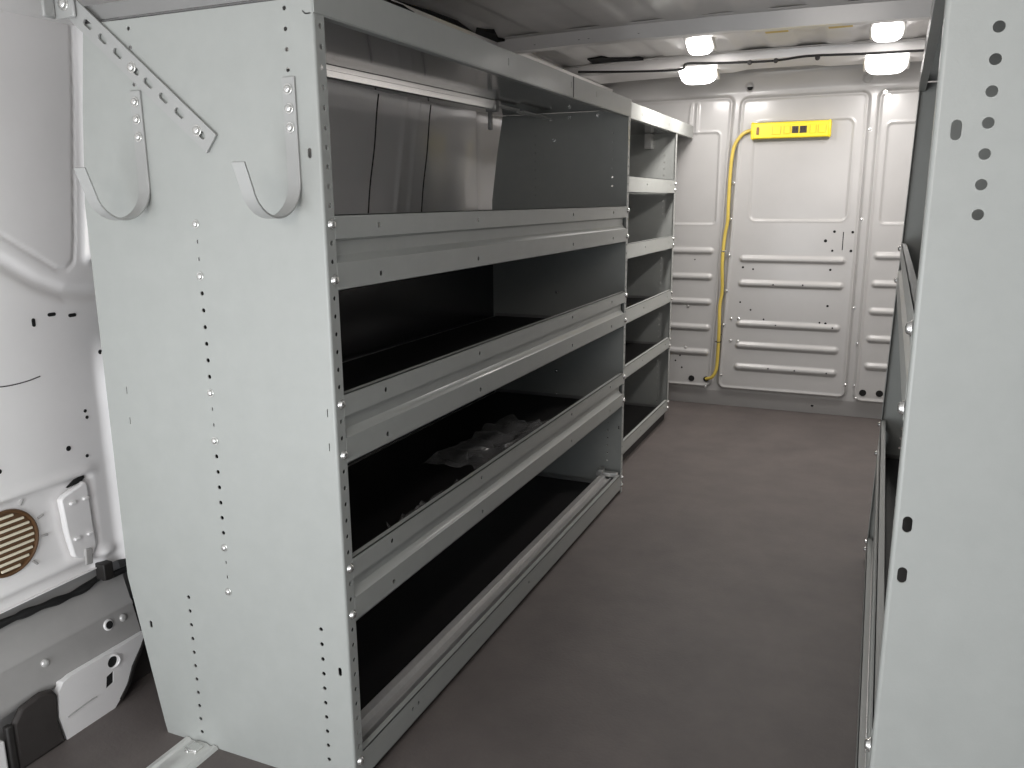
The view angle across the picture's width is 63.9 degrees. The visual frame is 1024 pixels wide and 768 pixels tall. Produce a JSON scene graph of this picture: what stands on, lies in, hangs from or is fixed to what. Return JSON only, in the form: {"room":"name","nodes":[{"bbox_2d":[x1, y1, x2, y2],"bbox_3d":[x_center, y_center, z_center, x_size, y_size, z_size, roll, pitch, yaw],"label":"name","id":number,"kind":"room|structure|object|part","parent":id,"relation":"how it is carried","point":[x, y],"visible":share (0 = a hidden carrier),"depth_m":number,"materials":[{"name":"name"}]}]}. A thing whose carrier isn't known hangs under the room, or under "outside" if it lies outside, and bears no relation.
{"room":"vehicle interior","nodes":[
{"label":"vehicle interior","id":0,"kind":"room"},
{"bbox_2d":[106,656,116,687],"bbox_3d":[-0.743,0.533,1.518,0.001,0.063,0.040,5,14,23],"label":"hole","id":1,"kind":"object","parent":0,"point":[111,661],"depth_m":1.52,"materials":[{"name":"black"}]},
{"bbox_2d":[0,10,564,610],"bbox_3d":[-0.426,-0.393,2.028,0.084,1.184,4.070,5,14,23],"label":"wall","id":2,"kind":"structure","parent":0,"point":[391,153],"depth_m":1.39,"materials":[{"name":"white metal"}]},
{"bbox_2d":[0,499,47,577],"bbox_3d":[-0.820,0.250,1.342,0.010,0.130,0.128,5,14,23],"label":"air vent","id":3,"kind":"object","parent":2,"relation":"in","point":[19,531],"visible":1,"depth_m":1.35,"materials":[{"name":"brown plastic"}]},
{"bbox_2d":[0,567,96,613],"bbox_3d":[-0.482,0.188,2.155,0.042,0.008,4.017,5,14,23],"label":"trim","id":4,"kind":"structure","parent":2,"relation":"attached to","point":[92,569],"depth_m":1.41,"materials":[{"name":"white paint"}]},
{"bbox_2d":[0,560,126,628],"bbox_3d":[-0.788,0.366,1.428,0.043,0.052,1.100,5,14,23],"label":"harness","id":5,"kind":"object","parent":2,"relation":"attached to","point":[104,571],"visible":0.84,"depth_m":1.47,"materials":[{"name":"black rubber"}]},
{"bbox_2d":[0,558,139,755],"bbox_3d":[-0.524,0.310,2.201,0.148,0.284,4.017,5,14,23],"label":"van wall panel","id":6,"kind":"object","parent":2,"relation":"attached to","point":[38,650],"depth_m":1.45,"materials":[{"name":"metal"}]},
{"bbox_2d":[57,475,95,564],"bbox_3d":[-0.763,0.240,1.442,0.018,0.172,0.058,5,14,23],"label":"cover plate","id":7,"kind":"object","parent":2,"relation":"attached to","point":[73,504],"visible":1,"depth_m":1.44,"materials":[{"name":"white paint"}]},
{"bbox_2d":[120,595,193,699],"bbox_3d":[-0.725,0.493,1.731,0.146,0.133,0.394,5,14,23],"label":"trim","id":8,"kind":"structure","parent":2,"relation":"attached to","point":[141,666],"depth_m":1.62,"materials":[{"name":"black plastic"}]},
{"bbox_2d":[0,0,612,117],"bbox_3d":[-0.399,-0.803,1.866,0.200,0.187,3.967,5,14,23],"label":"trim","id":9,"kind":"structure","parent":2,"relation":"attached to","point":[32,8],"depth_m":1.37,"materials":[{"name":"paint"}]},
{"bbox_2d":[497,0,931,53],"bbox_3d":[0.668,-0.978,2.285,1.750,0.081,0.180,5,14,23],"label":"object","id":10,"kind":"structure","parent":2,"relation":"attached to","point":[859,12],"depth_m":2.23,"materials":[{"name":"paint"}]},
{"bbox_2d":[765,30,788,33],"bbox_3d":[0.827,-1.114,2.580,0.070,0.002,0.110,5,14,23],"label":"sticker","id":11,"kind":"object","parent":10,"relation":"attached to","point":[781,30],"visible":0.36,"depth_m":2.61,"materials":[{"name":"brown"}]},
{"bbox_2d":[561,38,925,83],"bbox_3d":[1.011,-1.186,3.046,1.750,0.071,0.300,5,14,23],"label":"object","id":12,"kind":"structure","parent":2,"relation":"attached to","point":[673,62],"depth_m":3.02,"materials":[{"name":"paint"}]},
{"bbox_2d":[7,400,902,767],"bbox_3d":[0.291,0.530,1.903,2.100,0.030,4.047,5,14,23],"label":"floor","id":13,"kind":"structure","parent":0,"point":[709,615],"depth_m":1.77,"materials":[{"name":"grey rubber"}]},
{"bbox_2d":[0,740,7,767],"bbox_3d":[-0.858,0.627,1.276,0.012,0.070,0.149,5,14,23],"label":"trim","id":14,"kind":"structure","parent":13,"relation":"on","point":[3,758],"depth_m":1.33,"materials":[{"name":"white paint"}]},
{"bbox_2d":[2,689,64,767],"bbox_3d":[-0.805,0.580,1.384,0.014,0.114,0.099,5,14,23],"label":"cover","id":15,"kind":"object","parent":13,"relation":"on","point":[34,730],"visible":1,"depth_m":1.38,"materials":[{"name":"black plastic"}]},
{"bbox_2d":[52,631,142,739],"bbox_3d":[-0.769,0.551,1.520,0.060,0.112,0.194,5,14,23],"label":"panel","id":16,"kind":"object","parent":13,"relation":"on","point":[93,689],"visible":0.98,"depth_m":1.49,"materials":[{"name":"white paint"}]},
{"bbox_2d":[146,736,217,767],"bbox_3d":[-0.778,0.743,0.892,0.073,0.009,1.198,5,14,23],"label":"floor track","id":17,"kind":"object","parent":13,"relation":"on","point":[188,753],"visible":1,"depth_m":1.39,"materials":[{"name":"silver metal"}]},
{"bbox_2d":[83,0,631,767],"bbox_3d":[-0.155,-0.106,1.937,0.460,1.205,1.518,5,14,23],"label":"shelving unit","id":18,"kind":"object","parent":13,"relation":"on","point":[355,447],"visible":1,"depth_m":1.34,"materials":[{"name":"silver metal"}]},
{"bbox_2d":[74,90,149,219],"bbox_3d":[-0.570,-0.326,1.167,0.020,0.184,0.110,5,14,23],"label":"hook","id":19,"kind":"object","parent":18,"relation":"attached to","point":[82,174],"visible":1,"depth_m":1.20,"materials":[{"name":"grey metal"}]},
{"bbox_2d":[40,0,216,152],"bbox_3d":[-0.547,-0.451,1.184,0.286,0.234,0.029,4,13,18],"label":"mounting bracket","id":20,"kind":"object","parent":18,"relation":"attached to","point":[191,124],"visible":1,"depth_m":1.18,"materials":[{"name":"grey metal"}]},
{"bbox_3d":[-0.455,0.057,1.277,0.453,1.177,0.023,5,14,23],"label":"panel","id":21,"kind":"part","parent":18,"relation":"part of","materials":[{"name":"grey metal"}]},
{"bbox_2d":[231,76,300,218],"bbox_3d":[-0.317,-0.306,1.059,0.020,0.183,0.110,5,14,23],"label":"hook","id":22,"kind":"object","parent":18,"relation":"attached to","point":[240,168],"visible":1,"depth_m":1.09,"materials":[{"name":"grey metal"}]},
{"bbox_3d":[-0.361,-0.064,2.041,0.002,0.500,1.501,5,14,23],"label":"panel","id":23,"kind":"part","parent":18,"relation":"part of","materials":[{"name":"grey metal"}]},
{"bbox_2d":[84,0,631,116],"bbox_3d":[-0.150,-0.670,1.809,0.433,0.049,1.512,5,14,23],"label":"tray","id":24,"kind":"object","parent":18,"relation":"on","point":[380,45],"depth_m":1.44,"materials":[{"name":"metal"}]},
{"bbox_3d":[-0.133,0.459,2.058,0.386,0.016,1.468,5,14,23],"label":"shelf","id":25,"kind":"part","parent":18,"relation":"part of","materials":[{"name":"grey metal"}]},
{"bbox_3d":[-0.155,-0.061,1.950,0.426,0.016,1.468,5,14,23],"label":"shelf","id":26,"kind":"part","parent":18,"relation":"part of","materials":[{"name":"grey metal"}]},
{"bbox_3d":[-0.153,0.187,2.005,0.426,0.016,1.468,5,14,23],"label":"shelf","id":27,"kind":"part","parent":18,"relation":"part of","materials":[{"name":"grey metal"}]},
{"bbox_3d":[0.140,-0.244,2.610,0.453,1.177,0.023,5,14,23],"label":"panel","id":28,"kind":"part","parent":18,"relation":"part of","materials":[{"name":"grey metal"}]},
{"bbox_2d":[508,102,692,460],"bbox_3d":[0.366,-0.400,3.186,0.388,1.227,1.207,5,14,23],"label":"shelving unit","id":29,"kind":"object","parent":13,"relation":"on","point":[654,135],"visible":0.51,"depth_m":3.37,"materials":[{"name":"grey metal"}]},
{"bbox_2d":[508,102,692,137],"bbox_3d":[0.379,-0.972,3.051,0.342,0.051,1.207,5,14,23],"label":"tray","id":30,"kind":"object","parent":29,"relation":"on","point":[645,122],"depth_m":3.09,"materials":[{"name":"grey metal"}]},
{"bbox_3d":[0.324,-0.278,3.072,0.320,0.016,0.875,5,14,23],"label":"shelf","id":31,"kind":"part","parent":29,"relation":"part of","materials":[{"name":"grey metal"}]},
{"bbox_3d":[0.327,0.175,3.173,0.320,0.016,0.875,5,14,23],"label":"shelf","id":32,"kind":"part","parent":29,"relation":"part of","materials":[{"name":"grey metal"}]},
{"bbox_3d":[0.325,-0.090,3.114,0.320,0.016,0.875,5,14,23],"label":"shelf","id":33,"kind":"part","parent":29,"relation":"part of","materials":[{"name":"grey metal"}]},
{"bbox_3d":[0.337,0.210,3.177,0.296,0.041,0.908,5,14,23],"label":"kick plate","id":34,"kind":"part","parent":29,"relation":"part of","materials":[{"name":"grey metal"}]},
{"bbox_3d":[0.486,-0.457,3.461,0.380,1.138,0.023,5,14,23],"label":"panel","id":35,"kind":"part","parent":29,"relation":"part of","materials":[{"name":"grey metal"}]},
{"bbox_2d":[855,0,1023,767],"bbox_3d":[0.857,0.024,1.317,0.480,1.205,1.385,5,14,23],"label":"shelving unit","id":36,"kind":"object","parent":13,"relation":"on","point":[941,679],"visible":1,"depth_m":0.76,"materials":[{"name":"silver metal"}]},
{"bbox_3d":[0.851,0.334,1.390,0.425,0.016,1.340,5,14,23],"label":"shelf","id":37,"kind":"part","parent":36,"relation":"part of","materials":[{"name":"grey metal"}]},
{"bbox_3d":[1.133,-0.100,1.927,0.470,1.177,0.023,5,14,23],"label":"panel","id":38,"kind":"part","parent":36,"relation":"part of","materials":[{"name":"grey metal"}]},
{"bbox_2d":[918,0,1005,91],"bbox_3d":[0.847,-0.541,1.194,0.459,0.048,1.385,5,14,23],"label":"tray","id":39,"kind":"object","parent":36,"relation":"on","point":[931,56],"depth_m":1.43,"materials":[{"name":"grey metal"}]},
{"bbox_2d":[395,0,928,66],"bbox_3d":[0.332,-0.838,1.561,1.944,0.112,4.020,5,14,23],"label":"ceiling","id":40,"kind":"structure","parent":0,"point":[494,20],"depth_m":2.28,"materials":[{"name":"paint"}]},
{"bbox_2d":[678,68,719,84],"bbox_3d":[0.716,-1.200,3.163,0.152,0.083,0.131,5,14,23],"label":"ceiling light","id":41,"kind":"object","parent":40,"relation":"attached to","point":[697,76],"visible":0.73,"depth_m":3.14,"materials":[{"name":"white plastic"}]},
{"bbox_2d":[683,36,716,54],"bbox_3d":[0.632,-1.145,2.765,0.097,0.067,0.109,5,14,23],"label":"ceiling light","id":42,"kind":"object","parent":40,"relation":"attached to","point":[696,45],"visible":0.84,"depth_m":2.74,"materials":[{"name":"white plastic"}]},
{"bbox_2d":[578,49,923,72],"bbox_3d":[0.941,-1.149,2.917,1.471,0.028,0.031,5,14,22],"label":"cable","id":43,"kind":"object","parent":40,"relation":"attached to","point":[817,56],"visible":0.89,"depth_m":2.94,"materials":[{"name":"black plastic"}]},
{"bbox_2d":[829,25,852,28],"bbox_3d":[1.002,-1.098,2.506,0.070,0.002,0.110,5,14,23],"label":"sticker","id":44,"kind":"object","parent":40,"relation":"attached to","point":[846,25],"visible":0.36,"depth_m":2.54,"materials":[{"name":"brown"}]},
{"bbox_2d":[863,55,910,74],"bbox_3d":[1.325,-1.141,2.904,0.152,0.083,0.131,5,14,23],"label":"ceiling light","id":45,"kind":"object","parent":40,"relation":"attached to","point":[890,64],"visible":0.7,"depth_m":2.88,"materials":[{"name":"white plastic"}]},
{"bbox_2d":[869,21,906,41],"bbox_3d":[1.162,-1.096,2.540,0.102,0.067,0.109,5,14,23],"label":"ceiling light","id":46,"kind":"object","parent":40,"relation":"attached to","point":[890,31],"visible":0.8,"depth_m":2.52,"materials":[{"name":"white plastic"}]},
{"bbox_2d":[600,61,936,419],"bbox_3d":[1.080,-0.598,3.520,2.100,1.458,0.061,5,14,23],"label":"wall","id":47,"kind":"structure","parent":0,"point":[815,231],"depth_m":3.48,"materials":[{"name":"metal"}]},
{"bbox_2d":[705,119,831,379],"bbox_3d":[1.078,-0.538,3.508,0.460,1.112,0.047,5,14,23],"label":"power strip","id":48,"kind":"object","parent":47,"relation":"attached to","point":[816,128],"visible":1,"depth_m":3.39,"materials":[{"name":"yellow plastic"}]},
{"bbox_3d":[0.937,-0.539,3.573,0.151,1.089,0.029,6,14,28],"label":"cord","id":49,"kind":"part","parent":48,"relation":"part of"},
{"bbox_2d":[772,126,780,134],"bbox_3d":[1.086,-1.042,3.369,0.034,0.034,0.004,5,14,23],"label":"outlet","id":50,"kind":"object","parent":48,"relation":"attached to","point":[776,130],"depth_m":3.37,"materials":[{"name":"yellow plastic"}]},
{"bbox_2d":[784,125,790,133],"bbox_3d":[1.124,-1.038,3.352,0.025,0.034,0.004,5,14,23],"label":"outlet","id":51,"kind":"object","parent":48,"relation":"attached to","point":[787,128],"depth_m":3.35,"materials":[{"name":"yellow plastic"}]},
{"bbox_2d":[792,126,798,132],"bbox_3d":[1.152,-1.035,3.340,0.025,0.027,0.004,5,14,23],"label":"socket","id":52,"kind":"object","parent":48,"relation":"attached to","point":[795,129],"depth_m":3.34,"materials":[{"name":"black plastic"}]},
{"bbox_2d":[800,126,806,132],"bbox_3d":[1.181,-1.033,3.328,0.027,0.027,0.004,5,14,23],"label":"socket","id":53,"kind":"object","parent":48,"relation":"attached to","point":[803,129],"depth_m":3.33,"materials":[{"name":"black plastic"}]},
{"bbox_2d":[810,124,816,132],"bbox_3d":[1.215,-1.030,3.313,0.024,0.034,0.004,5,14,23],"label":"outlet","id":54,"kind":"object","parent":48,"relation":"attached to","point":[813,127],"depth_m":3.31,"materials":[{"name":"yellow plastic"}]},
{"bbox_2d":[818,124,826,132],"bbox_3d":[1.247,-1.027,3.300,0.030,0.034,0.004,5,14,23],"label":"outlet","id":55,"kind":"object","parent":48,"relation":"attached to","point":[822,128],"depth_m":3.30,"materials":[{"name":"yellow plastic"}]}
]}

